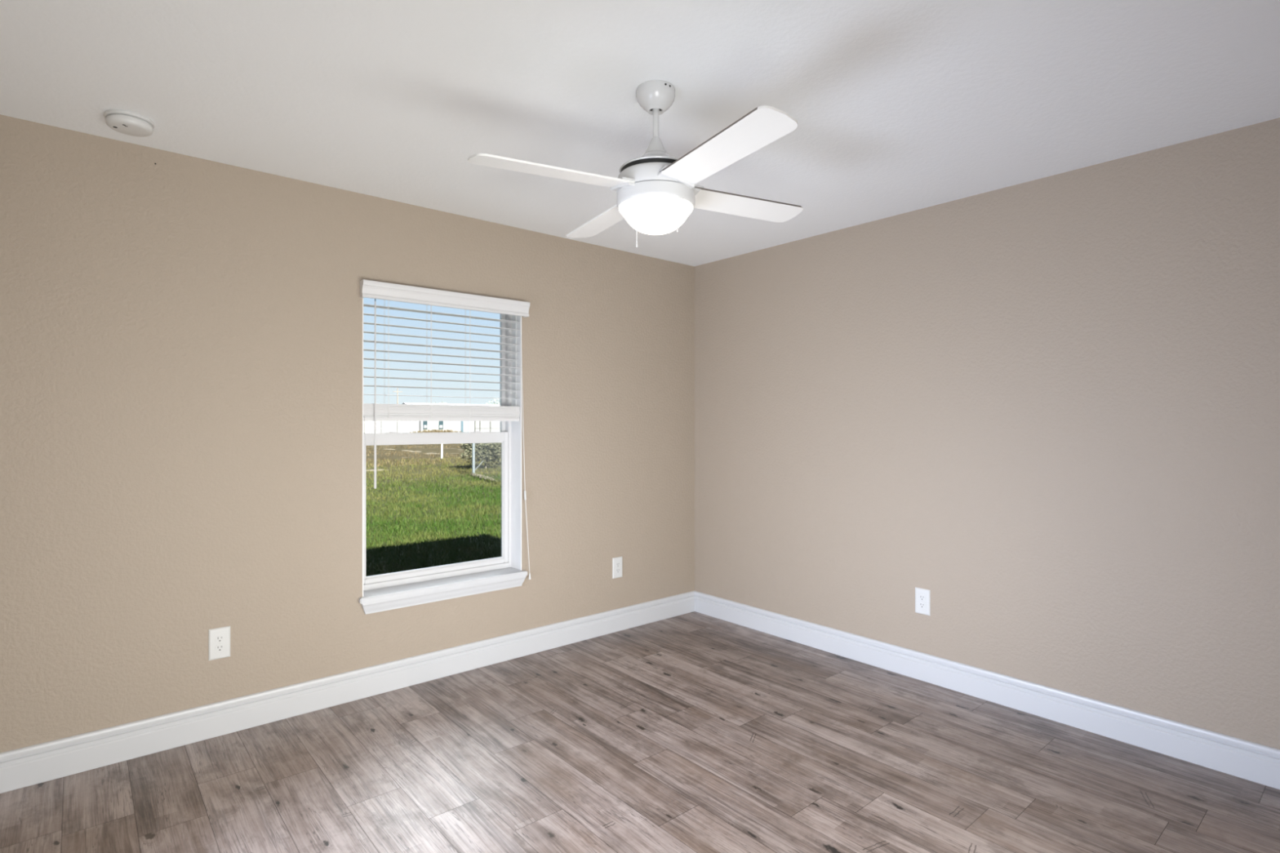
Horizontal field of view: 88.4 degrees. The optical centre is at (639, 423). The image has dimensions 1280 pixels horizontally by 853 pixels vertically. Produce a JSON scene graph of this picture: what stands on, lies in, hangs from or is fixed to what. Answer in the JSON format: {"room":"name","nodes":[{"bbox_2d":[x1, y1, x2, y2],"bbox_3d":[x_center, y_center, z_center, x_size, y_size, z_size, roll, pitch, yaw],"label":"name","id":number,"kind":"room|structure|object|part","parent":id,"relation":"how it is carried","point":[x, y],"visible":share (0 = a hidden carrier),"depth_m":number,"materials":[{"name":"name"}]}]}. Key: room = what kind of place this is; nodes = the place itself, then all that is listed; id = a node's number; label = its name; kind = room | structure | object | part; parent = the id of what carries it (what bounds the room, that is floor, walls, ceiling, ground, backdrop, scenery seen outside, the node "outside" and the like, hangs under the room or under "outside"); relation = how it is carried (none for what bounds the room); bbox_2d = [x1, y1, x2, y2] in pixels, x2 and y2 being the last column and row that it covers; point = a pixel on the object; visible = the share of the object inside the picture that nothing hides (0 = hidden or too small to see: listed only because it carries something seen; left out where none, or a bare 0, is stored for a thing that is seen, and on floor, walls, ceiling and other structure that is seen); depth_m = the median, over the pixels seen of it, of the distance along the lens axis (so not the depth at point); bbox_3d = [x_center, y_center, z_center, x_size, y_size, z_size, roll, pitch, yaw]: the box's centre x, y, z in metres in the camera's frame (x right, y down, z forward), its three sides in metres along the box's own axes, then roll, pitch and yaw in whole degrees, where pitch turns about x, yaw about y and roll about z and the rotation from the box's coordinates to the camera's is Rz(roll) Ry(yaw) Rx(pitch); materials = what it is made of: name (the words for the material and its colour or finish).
{"room":"empty bedroom","nodes":[
{"label":"empty bedroom","id":0,"kind":"room"},
{"bbox_2d":[0,114,694,752],"bbox_3d":[-1.039,0.153,3.584,3.980,2.850,0.200,0,0,-41],"label":"wall","id":1,"kind":"structure","parent":0,"point":[181,335],"depth_m":2.86,"materials":[{"name":"beige paint"}]},
{"bbox_2d":[208,626,230,660],"bbox_3d":[-1.790,0.937,2.804,0.079,0.131,0.009,0,0,-41],"label":"wall outlet","id":2,"kind":"object","parent":1,"relation":"attached to","point":[219,638],"visible":1,"depth_m":2.80,"materials":[{"name":"white plastic"}]},
{"bbox_2d":[214,644,224,651],"bbox_3d":[-1.789,0.957,2.802,0.034,0.027,0.003,0,0,-41],"label":"receptacle","id":3,"kind":"object","parent":2,"relation":"attached to","point":[218,647],"depth_m":2.80,"materials":[{"name":"white plastic"}]},
{"bbox_2d":[214,635,224,642],"bbox_3d":[-1.789,0.917,2.802,0.034,0.027,0.003,0,0,-41],"label":"receptacle","id":4,"kind":"object","parent":2,"relation":"attached to","point":[218,638],"depth_m":2.80,"materials":[{"name":"white plastic"}]},
{"bbox_2d":[0,591,694,793],"bbox_3d":[-1.000,1.257,3.475,3.660,0.140,0.016,0,0,-41],"label":"baseboard","id":5,"kind":"structure","parent":1,"relation":"attached to","point":[21,767],"depth_m":2.98,"materials":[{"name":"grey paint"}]},
{"bbox_2d":[358,297,527,613],"bbox_3d":[-1.059,0.116,3.534,0.920,1.619,0.219,0,0,-41],"label":"window","id":6,"kind":"structure","parent":1,"relation":"in","point":[404,588],"depth_m":3.66,"materials":[{"name":"white paint"}]},
{"bbox_3d":[-1.095,0.430,3.576,0.837,0.760,0.028,0,0,-40],"label":"sash","id":7,"kind":"part","parent":6,"relation":"part of","materials":[{"name":"white plastic"}]},
{"bbox_2d":[360,279,530,579],"bbox_3d":[-1.006,0.100,3.487,0.925,1.574,0.116,0,0,-41],"label":"window blind","id":8,"kind":"object","parent":6,"relation":"attached to","point":[375,290],"visible":0.9,"depth_m":3.44,"materials":[{"name":"white plastic"}]},
{"bbox_3d":[-1.267,-0.333,3.303,0.015,0.618,0.057,0,0,-40],"label":"ladder cord","id":9,"kind":"part","parent":8,"relation":"part of","materials":[{"name":"white fabric"}]},
{"bbox_3d":[-1.099,-0.333,3.446,0.015,0.618,0.057,0,0,-40],"label":"ladder cord","id":10,"kind":"part","parent":8,"relation":"part of","materials":[{"name":"white fabric"}]},
{"bbox_3d":[-1.032,-0.022,3.503,0.865,0.021,0.052,0,0,-40],"label":"rail","id":11,"kind":"part","parent":8,"relation":"part of","materials":[{"name":"white plastic"}]},
{"bbox_3d":[-0.934,-0.333,3.587,0.015,0.618,0.057,0,0,-40],"label":"ladder cord","id":12,"kind":"part","parent":8,"relation":"part of","materials":[{"name":"white fabric"}]},
{"bbox_3d":[-0.655,0.105,3.752,0.060,1.495,0.007,0,0,18],"label":"lift cord","id":13,"kind":"part","parent":8,"relation":"part of","materials":[{"name":"white plastic"}]},
{"bbox_3d":[-1.114,-0.298,3.599,0.789,0.701,0.003,0,0,-40],"label":"pane","id":14,"kind":"part","parent":6,"relation":"part of","materials":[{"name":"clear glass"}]},
{"bbox_3d":[-1.115,-0.286,3.599,0.837,0.776,0.026,0,0,-40],"label":"sash","id":15,"kind":"part","parent":6,"relation":"part of","materials":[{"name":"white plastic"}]},
{"bbox_2d":[612,556,622,578],"bbox_3d":[-0.143,0.923,4.212,0.079,0.131,0.009,0,0,-41],"label":"wall outlet","id":16,"kind":"object","parent":1,"relation":"attached to","point":[616,562],"visible":1,"depth_m":4.21,"materials":[{"name":"white plastic"}]},
{"bbox_2d":[0,0,1279,266],"bbox_3d":[0.619,-1.142,1.581,3.660,0.060,5.000,0,0,-41],"label":"ceiling","id":17,"kind":"structure","parent":0,"point":[899,107],"depth_m":2.20,"materials":[{"name":"white paint"}]},
{"bbox_2d":[103,109,155,137],"bbox_3d":[-1.863,-1.090,2.404,0.147,0.043,0.147,0,0,-41],"label":"smoke detector","id":18,"kind":"object","parent":17,"relation":"attached to","point":[126,122],"visible":1,"depth_m":2.37,"materials":[{"name":"white plastic"}]},
{"bbox_3d":[-1.863,-1.106,2.404,0.147,0.012,0.147,0,0,-40],"label":"mounting plate","id":19,"kind":"part","parent":18,"relation":"part of","materials":[{"name":"white plastic"}]},
{"bbox_2d":[467,80,803,247],"bbox_3d":[0.053,-0.834,2.195,0.940,0.556,0.940,0,0,15],"label":"ceiling fan","id":20,"kind":"object","parent":17,"relation":"hanging from","point":[656,191],"visible":1,"depth_m":2.08,"materials":[{"name":"white metal"}]},
{"bbox_3d":[-0.261,-0.767,2.014,0.521,0.039,0.130,0,0,-30],"label":"blade","id":21,"kind":"part","parent":20,"relation":"part of","materials":[{"name":"white wood"}]},
{"bbox_3d":[-0.129,-0.774,2.509,0.130,0.030,0.521,0,0,-30],"label":"blade","id":22,"kind":"part","parent":20,"relation":"part of","materials":[{"name":"white wood"}]},
{"bbox_3d":[-0.010,-0.644,2.082,0.003,0.153,0.003,0,0,-40],"label":"pull chain","id":23,"kind":"part","parent":20,"relation":"part of","materials":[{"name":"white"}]},
{"bbox_3d":[0.053,-0.797,2.195,0.234,0.081,0.234,0,0,-40],"label":"motor","id":24,"kind":"part","parent":20,"relation":"part of","materials":[{"name":"black"}]},
{"bbox_3d":[0.053,-0.678,2.195,0.247,0.084,0.247,0,0,-40],"label":"lamp shade","id":25,"kind":"part","parent":20,"relation":"part of","materials":[{"name":"white glass"}]},
{"bbox_3d":[0.119,-0.668,2.084,0.003,0.105,0.003,0,0,-40],"label":"pull chain","id":26,"kind":"part","parent":20,"relation":"part of","materials":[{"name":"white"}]},
{"bbox_3d":[0.235,-0.778,1.881,0.130,0.030,0.521,0,0,-30],"label":"blade","id":27,"kind":"part","parent":20,"relation":"part of","materials":[{"name":"white wood"}]},
{"bbox_3d":[0.367,-0.785,2.377,0.521,0.039,0.130,0,0,-30],"label":"blade","id":28,"kind":"part","parent":20,"relation":"part of","materials":[{"name":"white wood"}]},
{"bbox_2d":[0,611,1279,852],"bbox_3d":[0.115,1.358,2.170,3.660,0.060,3.450,0,0,-41],"label":"floor","id":29,"kind":"structure","parent":0,"point":[694,731],"depth_m":2.50,"materials":[{"name":"wood"}]},
{"bbox_2d":[694,117,1279,749],"bbox_3d":[1.622,0.153,3.378,0.200,2.850,3.570,0,0,-41],"label":"wall","id":30,"kind":"structure","parent":0,"point":[1047,409],"depth_m":3.00,"materials":[{"name":"beige paint"}]},
{"bbox_2d":[915,586,930,615],"bbox_3d":[1.461,0.921,3.405,0.009,0.131,0.079,0,0,-41],"label":"wall outlet","id":31,"kind":"object","parent":30,"relation":"attached to","point":[922,597],"visible":1,"depth_m":3.40,"materials":[{"name":"white plastic"}]},
{"bbox_2d":[918,595,925,600],"bbox_3d":[1.458,0.902,3.404,0.003,0.027,0.034,0,0,-41],"label":"receptacle","id":32,"kind":"object","parent":31,"relation":"attached to","point":[921,597],"depth_m":3.40,"materials":[{"name":"white plastic"}]},
{"bbox_2d":[919,602,925,608],"bbox_3d":[1.458,0.941,3.404,0.003,0.027,0.034,0,0,-41],"label":"receptacle","id":33,"kind":"object","parent":31,"relation":"attached to","point":[922,605],"depth_m":3.40,"materials":[{"name":"white plastic"}]},
{"bbox_2d":[694,591,1279,789],"bbox_3d":[1.501,1.257,3.353,0.016,0.140,3.450,0,0,-41],"label":"baseboard","id":34,"kind":"structure","parent":30,"relation":"attached to","point":[1251,761],"depth_m":3.00,"materials":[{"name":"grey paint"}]},
{"label":"outside","id":35,"kind":"structure","parent":0,"visible":0},
{"bbox_2d":[365,426,501,574],"bbox_3d":[-46.087,1.678,136.072,220.000,0.300,259.799,0,0,-40],"label":"ground","id":36,"kind":"structure","parent":35,"point":[455,451],"depth_m":16.90,"materials":[{"name":"plant"}]},
{"bbox_2d":[363,421,418,433],"bbox_3d":[-29.073,0.538,66.258,14.020,1.980,0.110,0,0,-41],"label":"fence","id":37,"kind":"object","parent":36,"relation":"on","point":[368,426],"visible":0.11,"depth_m":68.85,"materials":[{"name":"white"}]},
{"bbox_2d":[392,387,402,404],"bbox_3d":[-41.734,-2.172,113.356,1.600,7.800,0.240,0,0,-40],"label":"utility pole","id":38,"kind":"object","parent":36,"relation":"on","point":[397,391],"visible":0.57,"depth_m":113.29,"materials":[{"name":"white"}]},
{"bbox_2d":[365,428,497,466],"bbox_3d":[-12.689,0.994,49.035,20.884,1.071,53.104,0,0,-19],"label":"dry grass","id":39,"kind":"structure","parent":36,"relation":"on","point":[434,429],"depth_m":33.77,"materials":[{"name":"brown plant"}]},
{"bbox_2d":[365,455,501,576],"bbox_3d":[-0.783,1.472,20.232,24.610,0.115,23.207,0,0,-41],"label":"grass","id":40,"kind":"structure","parent":36,"relation":"on","point":[421,562],"depth_m":10.10,"materials":[{"name":"green plant"}]},
{"bbox_2d":[440,444,442,458],"bbox_3d":[-8.606,1.053,28.591,0.085,0.950,0.040,0,0,-41],"label":"marker stake","id":41,"kind":"object","parent":36,"relation":"on","point":[441,444],"visible":0.64,"depth_m":28.57,"materials":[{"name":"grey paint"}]},
{"bbox_2d":[393,402,500,432],"bbox_3d":[-23.151,-0.547,89.116,17.800,4.150,9.900,0,0,-40],"label":"house","id":42,"kind":"structure","parent":36,"relation":"on","point":[466,426],"depth_m":83.82,"materials":[{"name":"white"}]},
{"bbox_3d":[-22.315,0.453,83.893,1.092,2.050,0.070,0,0,-40],"label":"door","id":43,"kind":"part","parent":42,"relation":"part of","materials":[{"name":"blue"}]},
{"bbox_3d":[-22.213,0.403,83.927,0.732,1.650,0.050,0,0,-40],"label":"door panel","id":44,"kind":"part","parent":42,"relation":"part of","materials":[{"name":"white"}]},
{"bbox_2d":[460,442,501,468],"bbox_3d":[-5.246,1.015,22.136,1.557,1.128,1.558,0,0,-13],"label":"shrub","id":45,"kind":"object","parent":36,"relation":"on","point":[468,447],"visible":0.62,"depth_m":21.89,"materials":[{"name":"green plant"}]},
{"bbox_2d":[470,472,497,481],"bbox_3d":[-4.482,1.516,18.735,0.362,0.045,4.036,0,0,-25],"label":"sand patch","id":46,"kind":"object","parent":36,"relation":"on","point":[477,475],"visible":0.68,"depth_m":18.50,"materials":[{"name":"beige sand"}]},
{"bbox_2d":[471,443,501,479],"bbox_3d":[-3.673,0.918,19.944,2.834,1.260,10.698,0,0,1],"label":"fence","id":47,"kind":"object","parent":36,"relation":"on","point":[473,469],"visible":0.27,"depth_m":19.62,"materials":[{"name":"silver metal"}]},
{"bbox_3d":[-5.049,0.918,19.965,0.084,1.260,0.084,0,0,-40],"label":"post","id":48,"kind":"part","parent":47,"relation":"part of","materials":[{"name":"silver metal"}]},
{"bbox_2d":[474,421,500,431],"bbox_3d":[-15.209,0.653,70.256,5.270,1.750,0.100,0,0,-41],"label":"rail fence","id":49,"kind":"object","parent":36,"relation":"on","point":[475,428],"visible":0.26,"depth_m":68.92,"materials":[{"name":"grey paint"}]},
{"bbox_2d":[490,398,500,404],"bbox_3d":[-27.361,-1.673,128.005,4.565,6.516,3.049,0,0,-40],"label":"tree","id":50,"kind":"object","parent":36,"relation":"on","point":[492,398],"visible":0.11,"depth_m":127.87,"materials":[{"name":"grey plant"}]}
]}

